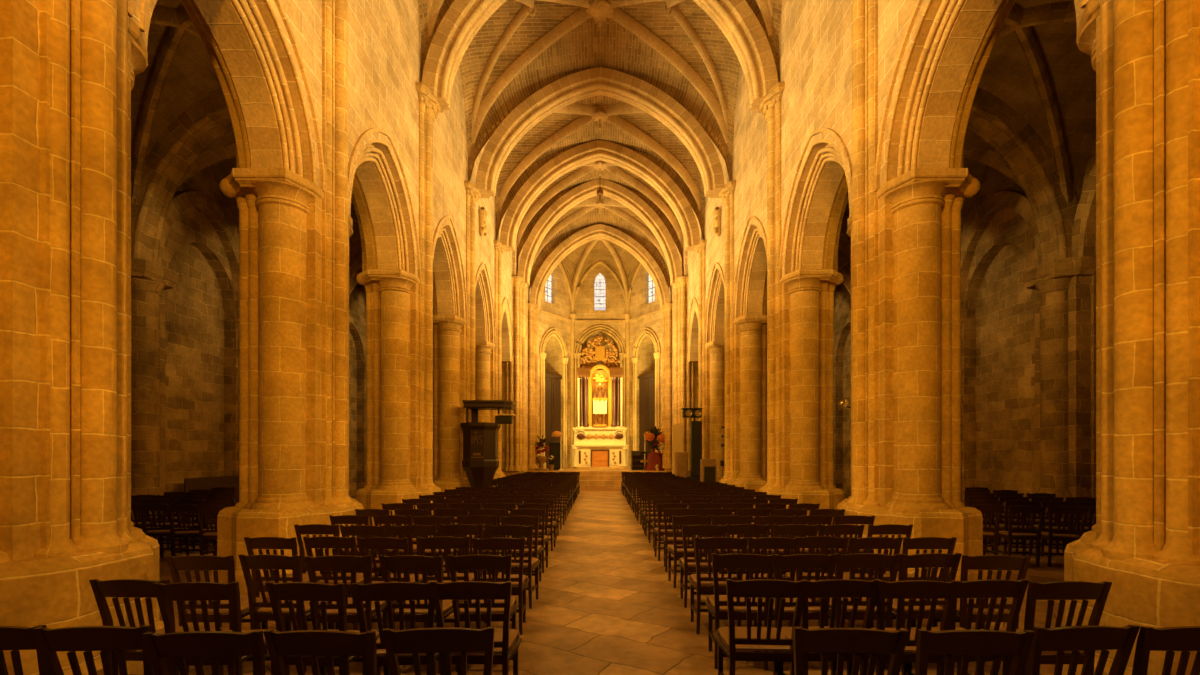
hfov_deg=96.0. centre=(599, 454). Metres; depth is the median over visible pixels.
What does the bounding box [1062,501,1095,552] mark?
chair
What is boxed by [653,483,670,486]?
chair
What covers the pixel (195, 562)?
chair
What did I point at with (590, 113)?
vault
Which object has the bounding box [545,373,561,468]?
door
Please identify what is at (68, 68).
stone pier
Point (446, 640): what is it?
chair
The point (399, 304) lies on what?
stone pier
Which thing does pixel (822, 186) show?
arch
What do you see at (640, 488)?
chair
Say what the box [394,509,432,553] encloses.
chair
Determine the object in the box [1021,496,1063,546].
chair
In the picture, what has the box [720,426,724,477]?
stand
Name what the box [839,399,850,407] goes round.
wall spotlight
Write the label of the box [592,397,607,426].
tabernacle
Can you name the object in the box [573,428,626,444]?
shelf
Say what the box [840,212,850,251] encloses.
ribs
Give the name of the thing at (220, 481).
bench
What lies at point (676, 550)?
chair
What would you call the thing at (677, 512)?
chair
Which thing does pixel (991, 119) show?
arch
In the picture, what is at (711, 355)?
stone pier
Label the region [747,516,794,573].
chair
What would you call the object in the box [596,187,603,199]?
hanging lamp
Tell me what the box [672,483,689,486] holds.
chair
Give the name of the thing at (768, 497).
chair
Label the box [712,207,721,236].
carved corbel
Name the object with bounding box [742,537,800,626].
chair
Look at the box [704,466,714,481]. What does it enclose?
grille
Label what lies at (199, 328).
wall
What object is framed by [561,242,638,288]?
ceiling
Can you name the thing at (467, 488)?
chair
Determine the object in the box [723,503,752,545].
chair
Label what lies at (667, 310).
pier
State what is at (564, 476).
chair
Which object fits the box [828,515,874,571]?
chair
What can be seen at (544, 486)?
chair
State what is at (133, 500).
chair
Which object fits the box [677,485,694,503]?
chair
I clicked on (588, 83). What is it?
arch
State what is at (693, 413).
projector
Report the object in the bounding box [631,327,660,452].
blind arch
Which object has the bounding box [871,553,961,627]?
chair
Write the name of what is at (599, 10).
vault
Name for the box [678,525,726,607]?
chair
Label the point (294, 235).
stone pier
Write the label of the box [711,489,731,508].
chair
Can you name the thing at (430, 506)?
chair
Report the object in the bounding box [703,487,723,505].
chair
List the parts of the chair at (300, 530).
leg, crest rail, leg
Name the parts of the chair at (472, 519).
leg, crest rail, seat frame, leg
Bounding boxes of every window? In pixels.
[545,275,550,302]
[594,274,605,309]
[649,275,654,302]
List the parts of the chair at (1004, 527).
leg, seat, seat frame, crest rail, leg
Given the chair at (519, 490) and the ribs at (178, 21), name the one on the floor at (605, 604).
the chair at (519, 490)
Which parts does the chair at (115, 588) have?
leg, crest rail, seat frame, leg, seat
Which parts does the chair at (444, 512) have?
leg, crest rail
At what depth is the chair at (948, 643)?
2.19 m
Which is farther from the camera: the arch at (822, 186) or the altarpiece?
the altarpiece
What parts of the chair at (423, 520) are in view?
leg, crest rail, seat, seat frame, leg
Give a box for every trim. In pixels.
[539,310,571,321]
[574,320,625,321]
[628,310,660,321]
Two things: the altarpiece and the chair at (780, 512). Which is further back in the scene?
the altarpiece
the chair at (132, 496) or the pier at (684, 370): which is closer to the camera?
the chair at (132, 496)
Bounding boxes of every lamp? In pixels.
[552,431,562,469]
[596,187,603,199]
[643,432,649,469]
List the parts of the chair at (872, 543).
leg, seat, rail, crest rail, leg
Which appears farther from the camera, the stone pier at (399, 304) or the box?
the box
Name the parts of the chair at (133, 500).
crest rail, seat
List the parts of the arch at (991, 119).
roll moulding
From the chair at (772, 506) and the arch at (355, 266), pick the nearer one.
the chair at (772, 506)
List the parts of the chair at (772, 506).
crest rail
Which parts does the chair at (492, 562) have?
leg, crest rail, rail, seat frame, seat, leg, leg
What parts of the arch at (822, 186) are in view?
roll moulding, roll moulding, roll moulding, roll moulding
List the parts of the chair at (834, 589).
leg, leg, seat, leg, seat frame, crest rail, leg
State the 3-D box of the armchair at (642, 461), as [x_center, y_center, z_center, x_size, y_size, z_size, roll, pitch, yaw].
[2.200,0.286,25.782,0.639,0.912,0.616,0,0,0]
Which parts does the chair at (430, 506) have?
crest rail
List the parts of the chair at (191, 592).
leg, crest rail, seat frame, leg, seat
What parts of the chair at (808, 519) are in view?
seat, crest rail, leg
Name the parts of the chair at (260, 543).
leg, seat frame, crest rail, rail, seat, leg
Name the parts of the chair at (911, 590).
leg, leg, seat, seat frame, leg, rail, crest rail, leg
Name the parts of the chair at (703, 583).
leg, leg, seat frame, seat, rail, crest rail, leg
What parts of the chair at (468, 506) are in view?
crest rail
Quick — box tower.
[685,421,701,481]
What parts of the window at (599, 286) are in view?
frame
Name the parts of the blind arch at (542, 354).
roll moulding, roll moulding, roll moulding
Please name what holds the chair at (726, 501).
on the floor at (605, 604)
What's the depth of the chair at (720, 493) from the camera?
10.41 m
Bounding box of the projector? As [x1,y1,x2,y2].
[681,408,702,420]
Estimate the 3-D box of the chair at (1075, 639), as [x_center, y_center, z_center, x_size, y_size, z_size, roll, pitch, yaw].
[2.007,1.144,2.477,0.470,0.872,0.516,0,0,-4]
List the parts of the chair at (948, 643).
leg, crest rail, leg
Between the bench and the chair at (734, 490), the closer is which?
the chair at (734, 490)
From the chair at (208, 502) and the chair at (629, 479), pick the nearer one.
the chair at (208, 502)
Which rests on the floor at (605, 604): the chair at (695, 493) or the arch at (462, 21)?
the chair at (695, 493)
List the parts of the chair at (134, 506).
crest rail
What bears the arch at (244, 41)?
attached to the wall at (385, 45)
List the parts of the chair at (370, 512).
crest rail, leg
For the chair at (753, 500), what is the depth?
8.79 m
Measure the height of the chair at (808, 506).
0.872 m
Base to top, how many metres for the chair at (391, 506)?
0.872 m
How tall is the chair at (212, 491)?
0.872 m
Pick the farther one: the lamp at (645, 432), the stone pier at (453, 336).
the lamp at (645, 432)
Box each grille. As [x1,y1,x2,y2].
[678,454,686,477]
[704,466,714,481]
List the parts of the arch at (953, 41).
hood moulding, roll moulding, roll moulding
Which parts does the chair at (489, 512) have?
crest rail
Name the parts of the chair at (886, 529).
leg, crest rail, leg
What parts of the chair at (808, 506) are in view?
crest rail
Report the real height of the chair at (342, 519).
0.872 m
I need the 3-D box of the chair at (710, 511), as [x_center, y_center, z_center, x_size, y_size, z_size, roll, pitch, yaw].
[1.541,1.144,7.418,0.470,0.872,0.516,0,0,1]
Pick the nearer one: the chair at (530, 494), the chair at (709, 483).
the chair at (530, 494)
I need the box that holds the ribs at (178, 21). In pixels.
[131,4,355,203]
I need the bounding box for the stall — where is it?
[631,451,648,469]
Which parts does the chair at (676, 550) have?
leg, leg, rail, seat, seat frame, crest rail, leg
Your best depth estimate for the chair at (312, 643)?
2.19 m
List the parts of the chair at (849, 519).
leg, crest rail, leg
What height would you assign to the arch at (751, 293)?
2.117 m
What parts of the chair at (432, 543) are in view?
leg, crest rail, rail, seat, leg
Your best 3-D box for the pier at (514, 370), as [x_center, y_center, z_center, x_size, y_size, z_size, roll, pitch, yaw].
[-3.378,-2.730,21.855,0.888,8.620,1.332,0,0,0]
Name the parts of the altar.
carved panel, door frame, door, door panel, carved panel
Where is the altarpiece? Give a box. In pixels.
[576,335,623,427]
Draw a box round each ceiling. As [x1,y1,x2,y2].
[131,0,365,307]
[418,0,781,239]
[517,166,682,261]
[529,195,670,290]
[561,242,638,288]
[577,240,622,285]
[834,0,1095,307]
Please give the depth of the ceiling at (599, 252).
29.38 m
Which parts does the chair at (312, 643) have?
leg, crest rail, leg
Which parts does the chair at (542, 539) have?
crest rail, seat frame, seat, leg, leg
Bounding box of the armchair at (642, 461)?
[640,451,650,469]
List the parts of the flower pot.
pot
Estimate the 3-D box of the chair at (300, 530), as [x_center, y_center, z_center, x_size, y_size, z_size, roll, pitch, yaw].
[-2.901,1.144,5.762,0.470,0.872,0.516,0,0,0]
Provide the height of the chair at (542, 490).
0.872 m
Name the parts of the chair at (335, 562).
leg, crest rail, rail, seat frame, seat, leg, leg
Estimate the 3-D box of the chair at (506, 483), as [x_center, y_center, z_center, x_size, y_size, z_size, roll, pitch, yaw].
[-2.496,1.144,14.739,0.470,0.872,0.516,0,0,-3]
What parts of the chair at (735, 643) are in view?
leg, leg, seat, seat frame, rail, crest rail, leg, leg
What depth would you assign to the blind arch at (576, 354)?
29.90 m
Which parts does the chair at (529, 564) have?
leg, crest rail, seat frame, rail, seat, leg, leg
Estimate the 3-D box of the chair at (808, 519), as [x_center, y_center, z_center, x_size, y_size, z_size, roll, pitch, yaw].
[2.506,1.144,6.576,0.470,0.872,0.516,0,0,1]
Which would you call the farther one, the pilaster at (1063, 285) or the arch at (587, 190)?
the arch at (587, 190)
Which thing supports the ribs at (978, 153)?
attached to the ceiling at (1007, 75)
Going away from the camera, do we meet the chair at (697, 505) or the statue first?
the chair at (697, 505)
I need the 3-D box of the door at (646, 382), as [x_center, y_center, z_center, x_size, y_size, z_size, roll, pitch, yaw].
[2.575,-1.780,28.780,0.160,5.000,1.560,0,0,-36]
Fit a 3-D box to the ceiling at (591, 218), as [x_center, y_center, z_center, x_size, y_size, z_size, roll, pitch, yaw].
[0.000,-9.120,23.750,7.000,4.200,3.700,0,0,0]
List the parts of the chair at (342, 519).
leg, crest rail, leg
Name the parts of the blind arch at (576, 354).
roll moulding, roll moulding, roll moulding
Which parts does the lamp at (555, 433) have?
lamp shade, stem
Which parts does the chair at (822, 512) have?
crest rail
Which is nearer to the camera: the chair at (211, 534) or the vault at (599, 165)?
the chair at (211, 534)
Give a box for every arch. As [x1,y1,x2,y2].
[127,0,325,191]
[131,88,366,271]
[158,191,238,308]
[236,147,238,167]
[348,128,420,278]
[349,252,361,294]
[422,0,777,111]
[433,216,467,320]
[475,67,724,197]
[475,262,495,344]
[500,140,699,250]
[502,297,512,361]
[517,178,682,285]
[529,224,670,309]
[539,327,568,468]
[558,262,573,313]
[571,261,628,313]
[574,325,625,427]
[626,262,641,313]
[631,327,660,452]
[687,297,697,361]
[704,262,724,344]
[732,216,766,320]
[779,128,851,278]
[833,87,1077,271]
[838,252,850,294]
[874,0,1086,191]
[961,146,963,167]
[961,191,1041,308]
[1072,161,1095,256]
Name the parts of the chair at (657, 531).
leg, leg, seat, seat frame, crest rail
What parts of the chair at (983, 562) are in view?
leg, leg, seat, seat frame, rail, crest rail, leg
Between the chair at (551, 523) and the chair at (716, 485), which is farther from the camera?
the chair at (716, 485)
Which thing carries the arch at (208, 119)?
attached to the ceiling at (192, 76)
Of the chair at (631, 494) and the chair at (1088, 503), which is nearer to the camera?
the chair at (1088, 503)
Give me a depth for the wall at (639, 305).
29.35 m
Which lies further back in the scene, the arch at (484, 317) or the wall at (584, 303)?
the wall at (584, 303)
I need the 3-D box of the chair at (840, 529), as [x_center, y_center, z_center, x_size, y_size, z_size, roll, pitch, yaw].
[2.465,1.144,5.745,0.470,0.872,0.516,0,0,-3]
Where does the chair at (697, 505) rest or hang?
on the floor at (605, 604)
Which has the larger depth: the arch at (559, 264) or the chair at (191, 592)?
the arch at (559, 264)
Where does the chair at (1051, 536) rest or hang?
on the floor at (605, 604)
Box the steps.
[534,471,665,489]
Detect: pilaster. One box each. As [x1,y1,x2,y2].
[131,257,178,522]
[1021,256,1095,533]
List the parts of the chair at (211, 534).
leg, rail, seat frame, seat, crest rail, leg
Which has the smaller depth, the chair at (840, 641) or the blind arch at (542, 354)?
the chair at (840, 641)
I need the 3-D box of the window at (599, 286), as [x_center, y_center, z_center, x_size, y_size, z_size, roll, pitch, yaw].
[0.000,-9.099,30.190,0.619,2.118,0.020,0,0,0]
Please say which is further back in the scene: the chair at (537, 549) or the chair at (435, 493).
the chair at (435, 493)
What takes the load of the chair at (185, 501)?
on the floor at (605, 604)
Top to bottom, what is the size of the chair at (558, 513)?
0.872 m
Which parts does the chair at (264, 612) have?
leg, crest rail, rail, seat frame, leg, seat, leg, leg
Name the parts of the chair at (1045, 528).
leg, seat frame, seat, rail, crest rail, leg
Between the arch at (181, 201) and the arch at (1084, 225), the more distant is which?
the arch at (181, 201)
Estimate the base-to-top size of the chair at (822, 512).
0.872 m
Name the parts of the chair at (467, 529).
leg, crest rail, leg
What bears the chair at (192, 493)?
on the floor at (605, 604)
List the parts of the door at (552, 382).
panel, panel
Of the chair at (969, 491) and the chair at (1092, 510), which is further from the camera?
the chair at (969, 491)
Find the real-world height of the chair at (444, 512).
0.872 m
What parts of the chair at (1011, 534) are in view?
leg, seat, seat frame, leg, rail, crest rail, leg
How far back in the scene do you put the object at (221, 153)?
11.38 m
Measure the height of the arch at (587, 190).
4.161 m
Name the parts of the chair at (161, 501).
leg, crest rail, seat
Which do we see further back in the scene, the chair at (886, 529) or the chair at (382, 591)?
the chair at (886, 529)
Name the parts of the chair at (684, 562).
leg, leg, seat, seat frame, rail, crest rail, leg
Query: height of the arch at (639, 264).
3.094 m
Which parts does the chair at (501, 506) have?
leg, crest rail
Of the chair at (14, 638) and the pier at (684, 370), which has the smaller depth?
the chair at (14, 638)
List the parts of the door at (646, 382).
panel, panel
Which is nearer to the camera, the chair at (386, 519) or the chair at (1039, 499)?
the chair at (386, 519)
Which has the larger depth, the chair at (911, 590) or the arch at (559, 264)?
the arch at (559, 264)
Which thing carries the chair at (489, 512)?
on the floor at (605, 604)
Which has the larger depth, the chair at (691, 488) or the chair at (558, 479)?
the chair at (558, 479)
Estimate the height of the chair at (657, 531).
0.872 m
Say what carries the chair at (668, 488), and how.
on the floor at (605, 604)
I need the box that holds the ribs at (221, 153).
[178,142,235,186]
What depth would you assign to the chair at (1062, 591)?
3.05 m
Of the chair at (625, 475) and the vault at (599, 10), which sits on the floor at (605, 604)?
the chair at (625, 475)
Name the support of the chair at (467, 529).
on the floor at (605, 604)
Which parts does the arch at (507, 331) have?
hood moulding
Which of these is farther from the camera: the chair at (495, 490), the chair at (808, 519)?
the chair at (495, 490)
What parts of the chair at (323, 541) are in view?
leg, crest rail, rail, seat, leg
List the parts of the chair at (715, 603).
leg, leg, seat, seat frame, rail, crest rail, leg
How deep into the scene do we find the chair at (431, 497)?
9.58 m
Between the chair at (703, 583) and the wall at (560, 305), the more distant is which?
the wall at (560, 305)
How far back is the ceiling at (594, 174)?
21.73 m
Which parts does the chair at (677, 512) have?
leg, seat, seat frame, crest rail, rail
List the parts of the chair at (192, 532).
leg, crest rail, rail, leg, seat frame, seat, leg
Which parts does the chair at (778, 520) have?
leg, seat, crest rail, leg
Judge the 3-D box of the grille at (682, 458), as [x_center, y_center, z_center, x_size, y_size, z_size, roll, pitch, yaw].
[2.860,0.530,18.794,0.320,1.100,0.017,0,0,0]
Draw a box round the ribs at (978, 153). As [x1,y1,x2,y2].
[964,142,1021,186]
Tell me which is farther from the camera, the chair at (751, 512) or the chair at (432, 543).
the chair at (751, 512)
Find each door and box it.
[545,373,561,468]
[638,373,654,452]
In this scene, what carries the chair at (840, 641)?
on the floor at (605, 604)
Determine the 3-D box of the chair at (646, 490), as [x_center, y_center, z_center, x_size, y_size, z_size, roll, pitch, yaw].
[1.097,1.144,11.445,0.470,0.872,0.516,0,0,2]
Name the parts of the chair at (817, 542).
leg, seat, rail, crest rail, leg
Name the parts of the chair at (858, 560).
leg, seat, seat frame, rail, crest rail, leg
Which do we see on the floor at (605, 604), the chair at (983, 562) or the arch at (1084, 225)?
the chair at (983, 562)
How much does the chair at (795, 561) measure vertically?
0.872 m
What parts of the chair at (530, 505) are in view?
crest rail, leg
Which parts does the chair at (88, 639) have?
leg, crest rail, leg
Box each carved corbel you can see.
[478,207,486,236]
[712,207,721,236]
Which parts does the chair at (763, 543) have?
leg, seat, rail, crest rail, leg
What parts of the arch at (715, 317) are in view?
roll moulding, roll moulding, roll moulding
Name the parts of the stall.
panel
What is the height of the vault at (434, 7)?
2.552 m
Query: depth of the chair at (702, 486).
12.85 m
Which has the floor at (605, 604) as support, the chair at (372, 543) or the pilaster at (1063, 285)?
the chair at (372, 543)
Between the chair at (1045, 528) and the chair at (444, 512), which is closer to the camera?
the chair at (444, 512)
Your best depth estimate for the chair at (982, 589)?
3.09 m
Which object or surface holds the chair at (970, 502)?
on the floor at (605, 604)
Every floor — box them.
[152,490,1063,674]
[547,468,643,470]
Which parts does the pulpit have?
post, panel, stem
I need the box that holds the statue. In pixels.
[597,383,602,396]
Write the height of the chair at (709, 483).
0.872 m
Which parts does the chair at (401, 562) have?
leg, crest rail, rail, seat frame, seat, leg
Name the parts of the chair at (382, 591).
leg, rail, leg, crest rail, seat, seat frame, leg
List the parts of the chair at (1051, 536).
leg, seat, seat frame, rail, crest rail, leg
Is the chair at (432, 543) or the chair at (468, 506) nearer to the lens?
the chair at (432, 543)
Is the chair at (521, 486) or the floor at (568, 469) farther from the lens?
the floor at (568, 469)
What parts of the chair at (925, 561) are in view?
leg, leg, seat, seat frame, rail, crest rail, leg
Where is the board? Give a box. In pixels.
[672,425,682,473]
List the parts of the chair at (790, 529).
leg, crest rail, leg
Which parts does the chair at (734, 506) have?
crest rail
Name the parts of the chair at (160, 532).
leg, crest rail, rail, seat frame, leg, seat, leg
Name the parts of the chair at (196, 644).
leg, crest rail, leg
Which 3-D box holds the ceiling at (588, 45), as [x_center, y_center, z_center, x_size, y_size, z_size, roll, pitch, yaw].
[0.000,-8.770,12.575,7.000,3.500,11.050,0,0,0]
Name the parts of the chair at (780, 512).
crest rail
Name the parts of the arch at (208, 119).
roll moulding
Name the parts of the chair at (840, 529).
leg, seat frame, crest rail, leg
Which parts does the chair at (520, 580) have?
leg, crest rail, rail, seat, seat frame, leg, leg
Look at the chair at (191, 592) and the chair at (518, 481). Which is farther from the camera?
the chair at (518, 481)
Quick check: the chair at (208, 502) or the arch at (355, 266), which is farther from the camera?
the arch at (355, 266)
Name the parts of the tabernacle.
cornice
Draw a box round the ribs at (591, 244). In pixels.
[529,238,670,466]
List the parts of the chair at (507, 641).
leg, leg, crest rail, seat frame, seat, rail, leg, leg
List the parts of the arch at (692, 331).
hood moulding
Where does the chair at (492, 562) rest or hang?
on the floor at (605, 604)
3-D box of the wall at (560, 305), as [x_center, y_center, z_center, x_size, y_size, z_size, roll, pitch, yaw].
[-3.522,-5.540,29.140,2.200,12.560,3.688,0,0,36]
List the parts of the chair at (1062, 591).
leg, seat, seat frame, crest rail, leg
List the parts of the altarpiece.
panel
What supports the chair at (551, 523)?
on the floor at (605, 604)
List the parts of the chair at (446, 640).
leg, crest rail, leg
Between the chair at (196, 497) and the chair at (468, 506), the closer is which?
the chair at (468, 506)
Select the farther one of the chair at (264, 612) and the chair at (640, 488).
the chair at (640, 488)
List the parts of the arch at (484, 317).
roll moulding, roll moulding, roll moulding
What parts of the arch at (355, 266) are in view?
roll moulding, roll moulding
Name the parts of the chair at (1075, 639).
leg, crest rail, leg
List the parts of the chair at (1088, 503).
leg, crest rail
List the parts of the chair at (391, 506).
crest rail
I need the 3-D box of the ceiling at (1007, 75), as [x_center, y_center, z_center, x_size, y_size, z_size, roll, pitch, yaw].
[6.840,-5.470,12.750,4.920,3.500,25.700,0,0,0]
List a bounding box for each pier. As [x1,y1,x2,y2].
[0,0,163,674]
[212,0,362,594]
[355,82,440,525]
[433,181,480,502]
[475,240,505,491]
[504,276,526,476]
[527,303,538,471]
[661,303,672,471]
[673,276,694,475]
[694,240,724,494]
[719,181,766,507]
[759,82,844,535]
[837,0,987,580]
[1062,0,1199,674]
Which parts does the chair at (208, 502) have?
leg, crest rail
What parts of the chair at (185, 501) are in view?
leg, crest rail, leg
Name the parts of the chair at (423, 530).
leg, crest rail, seat frame, leg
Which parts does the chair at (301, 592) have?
leg, crest rail, seat frame, leg, leg, seat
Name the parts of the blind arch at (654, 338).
roll moulding, roll moulding, roll moulding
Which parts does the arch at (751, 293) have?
roll moulding, roll moulding, roll moulding, roll moulding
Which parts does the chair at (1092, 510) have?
leg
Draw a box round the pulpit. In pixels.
[460,400,514,494]
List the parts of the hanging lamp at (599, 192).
globe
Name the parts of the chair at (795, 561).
leg, seat, seat frame, rail, crest rail, leg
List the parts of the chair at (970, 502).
crest rail, leg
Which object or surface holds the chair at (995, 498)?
on the floor at (605, 604)
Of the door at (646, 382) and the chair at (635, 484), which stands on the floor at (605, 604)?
the chair at (635, 484)
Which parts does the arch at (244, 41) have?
roll moulding, roll moulding, roll moulding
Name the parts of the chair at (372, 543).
leg, crest rail, rail, seat, leg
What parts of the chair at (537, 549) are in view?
leg, crest rail, seat, seat frame, leg, leg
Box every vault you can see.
[422,0,777,143]
[427,0,772,36]
[499,103,700,210]
[517,160,682,247]
[530,199,669,273]
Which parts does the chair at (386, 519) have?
leg, crest rail, seat frame, seat, leg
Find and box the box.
[675,452,687,477]
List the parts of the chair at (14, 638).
crest rail, leg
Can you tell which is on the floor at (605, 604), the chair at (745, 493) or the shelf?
the chair at (745, 493)
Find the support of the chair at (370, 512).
on the floor at (605, 604)
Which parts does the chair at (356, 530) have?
leg, crest rail, seat frame, leg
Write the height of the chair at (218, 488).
0.872 m
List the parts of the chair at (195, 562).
leg, crest rail, rail, seat frame, seat, leg, leg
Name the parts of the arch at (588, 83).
roll moulding, roll moulding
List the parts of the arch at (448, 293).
roll moulding, roll moulding, roll moulding, roll moulding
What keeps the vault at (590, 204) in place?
attached to the ceiling at (591, 218)
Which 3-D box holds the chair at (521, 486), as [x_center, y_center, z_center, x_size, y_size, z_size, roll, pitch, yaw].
[-1.972,1.144,13.110,0.470,0.872,0.516,0,0,5]
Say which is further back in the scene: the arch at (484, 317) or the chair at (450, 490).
the arch at (484, 317)
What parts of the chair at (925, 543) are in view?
seat, leg, rail, crest rail, leg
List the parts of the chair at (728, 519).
leg, crest rail, leg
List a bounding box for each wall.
[130,0,528,473]
[160,165,365,503]
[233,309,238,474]
[529,265,570,468]
[574,264,625,427]
[629,265,670,467]
[671,0,1087,424]
[834,138,1095,523]
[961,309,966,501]
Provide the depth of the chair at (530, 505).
7.93 m
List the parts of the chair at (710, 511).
crest rail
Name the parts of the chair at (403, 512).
crest rail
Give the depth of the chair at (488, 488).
12.05 m
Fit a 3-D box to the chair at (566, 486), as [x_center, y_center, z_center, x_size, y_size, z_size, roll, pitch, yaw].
[-1.010,1.144,13.123,0.470,0.872,0.516,0,0,-4]
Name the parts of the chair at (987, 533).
leg, crest rail, seat, seat frame, leg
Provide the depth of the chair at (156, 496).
9.57 m
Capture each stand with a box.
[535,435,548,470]
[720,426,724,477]
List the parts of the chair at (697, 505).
crest rail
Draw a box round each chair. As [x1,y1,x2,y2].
[0,625,47,674]
[32,625,154,674]
[89,579,223,674]
[131,495,159,522]
[131,498,167,540]
[131,503,160,555]
[137,503,187,557]
[143,630,264,674]
[148,499,192,547]
[152,582,275,674]
[155,495,195,539]
[164,492,190,515]
[166,504,214,556]
[166,555,267,671]
[173,499,211,552]
[179,495,211,543]
[183,492,210,515]
[194,505,228,555]
[201,500,233,553]
[202,496,232,544]
[209,490,234,505]
[211,487,235,506]
[238,554,333,670]
[244,537,321,629]
[263,629,376,674]
[265,581,380,674]
[294,524,340,574]
[303,536,375,629]
[305,555,387,670]
[329,515,378,571]
[340,525,393,597]
[352,581,439,674]
[355,509,397,572]
[356,537,423,628]
[373,515,416,572]
[379,555,459,673]
[382,503,412,535]
[382,626,494,674]
[391,525,443,601]
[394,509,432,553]
[402,499,432,525]
[412,516,459,572]
[416,503,451,534]
[417,537,475,627]
[419,495,447,516]
[430,581,521,674]
[433,499,460,536]
[434,492,456,498]
[434,508,473,558]
[439,524,491,576]
[444,489,465,507]
[448,555,518,671]
[449,503,484,551]
[455,487,475,502]
[458,515,498,574]
[464,499,492,527]
[469,489,491,508]
[471,509,509,553]
[472,538,528,634]
[478,487,497,494]
[485,492,509,514]
[485,503,515,557]
[489,525,539,608]
[491,480,502,491]
[494,489,517,510]
[495,499,522,550]
[499,481,515,494]
[500,487,519,506]
[500,516,542,580]
[504,495,528,525]
[507,485,526,503]
[511,492,534,503]
[511,509,549,572]
[513,483,529,486]
[518,481,534,498]
[518,489,538,498]
[518,503,550,560]
[523,487,543,503]
[526,498,556,550]
[528,485,546,494]
[531,483,548,486]
[532,495,558,538]
[537,492,560,535]
[541,489,562,529]
[545,487,565,524]
[549,485,567,520]
[552,483,569,516]
[554,481,570,512]
[557,480,572,509]
[558,479,572,506]
[560,477,574,504]
[562,476,575,502]
[564,476,576,500]
[566,474,577,496]
[622,473,633,494]
[623,474,635,495]
[625,475,637,498]
[626,476,639,502]
[627,477,641,503]
[628,479,643,506]
[630,480,645,509]
[631,481,648,512]
[633,483,650,516]
[635,485,654,520]
[639,487,658,524]
[640,489,662,529]
[642,492,666,535]
[646,495,672,542]
[650,481,666,489]
[651,499,679,551]
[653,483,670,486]
[653,503,687,560]
[656,485,674,491]
[660,487,679,498]
[661,508,696,571]
[665,489,686,498]
[667,516,710,587]
[669,492,691,526]
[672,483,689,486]
[675,495,700,525]
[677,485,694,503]
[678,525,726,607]
[680,498,709,526]
[682,487,701,506]
[687,489,709,508]
[688,537,746,633]
[690,503,720,524]
[691,483,708,498]
[694,492,716,502]
[696,508,732,569]
[697,485,715,498]
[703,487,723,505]
[705,553,775,669]
[708,515,750,575]
[709,483,726,484]
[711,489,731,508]
[711,499,739,525]
[715,579,806,674]
[716,485,734,491]
[719,492,741,514]
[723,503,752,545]
[724,487,743,490]
[724,524,770,573]
[730,508,770,544]
[733,489,754,494]
[741,498,767,534]
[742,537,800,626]
[744,492,766,506]
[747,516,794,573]
[752,495,780,519]
[755,503,785,534]
[758,554,837,651]
[766,524,818,598]
[769,509,806,537]
[770,498,797,532]
[779,579,879,674]
[783,515,832,576]
[784,536,848,600]
[789,503,819,535]
[793,627,908,674]
[804,524,864,573]
[807,509,844,554]
[818,553,900,669]
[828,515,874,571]
[829,537,902,627]
[846,580,959,674]
[849,524,912,574]
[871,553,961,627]
[883,537,956,628]
[909,579,1028,674]
[915,629,1034,674]
[932,555,1030,628]
[964,487,988,504]
[965,490,989,505]
[966,492,993,516]
[967,504,1002,554]
[968,496,997,544]
[968,500,1000,548]
[976,581,1111,674]
[988,496,1029,545]
[991,500,1037,555]
[993,490,1017,511]
[994,493,1023,517]
[998,505,1046,566]
[1020,493,1055,517]
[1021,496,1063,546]
[1026,625,1140,674]
[1032,501,1077,555]
[1035,506,1088,566]
[1052,497,1095,542]
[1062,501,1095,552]
[1072,506,1095,541]
[1132,626,1199,674]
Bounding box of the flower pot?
[548,455,554,470]
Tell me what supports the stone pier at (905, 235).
on the floor at (605, 604)
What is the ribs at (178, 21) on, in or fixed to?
attached to the ceiling at (192, 76)
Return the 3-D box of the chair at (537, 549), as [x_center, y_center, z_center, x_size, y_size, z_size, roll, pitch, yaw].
[-0.931,1.144,6.537,0.470,0.872,0.516,0,0,1]
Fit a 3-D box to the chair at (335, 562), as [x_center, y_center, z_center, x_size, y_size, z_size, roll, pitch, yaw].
[-1.863,1.144,4.044,0.470,0.872,0.516,0,0,-4]
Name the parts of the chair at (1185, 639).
leg, crest rail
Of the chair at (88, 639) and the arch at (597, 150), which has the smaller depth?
the chair at (88, 639)
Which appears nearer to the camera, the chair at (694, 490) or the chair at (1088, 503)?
the chair at (1088, 503)
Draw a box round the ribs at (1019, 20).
[844,0,1075,203]
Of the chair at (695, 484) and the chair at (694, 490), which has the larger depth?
the chair at (695, 484)
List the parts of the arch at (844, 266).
roll moulding, roll moulding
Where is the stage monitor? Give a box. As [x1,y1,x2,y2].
[700,459,716,482]
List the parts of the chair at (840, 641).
leg, crest rail, leg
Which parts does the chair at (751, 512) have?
crest rail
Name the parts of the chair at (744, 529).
leg, seat frame, crest rail, leg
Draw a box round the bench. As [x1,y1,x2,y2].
[184,475,238,503]
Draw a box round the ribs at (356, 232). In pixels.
[349,212,359,251]
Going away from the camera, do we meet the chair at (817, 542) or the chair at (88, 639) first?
the chair at (88, 639)
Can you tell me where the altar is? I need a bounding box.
[570,445,629,469]
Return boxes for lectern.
[549,441,562,469]
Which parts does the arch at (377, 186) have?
roll moulding, roll moulding, roll moulding, roll moulding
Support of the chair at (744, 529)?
on the floor at (605, 604)
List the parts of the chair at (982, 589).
leg, seat, leg, leg, seat frame, crest rail, leg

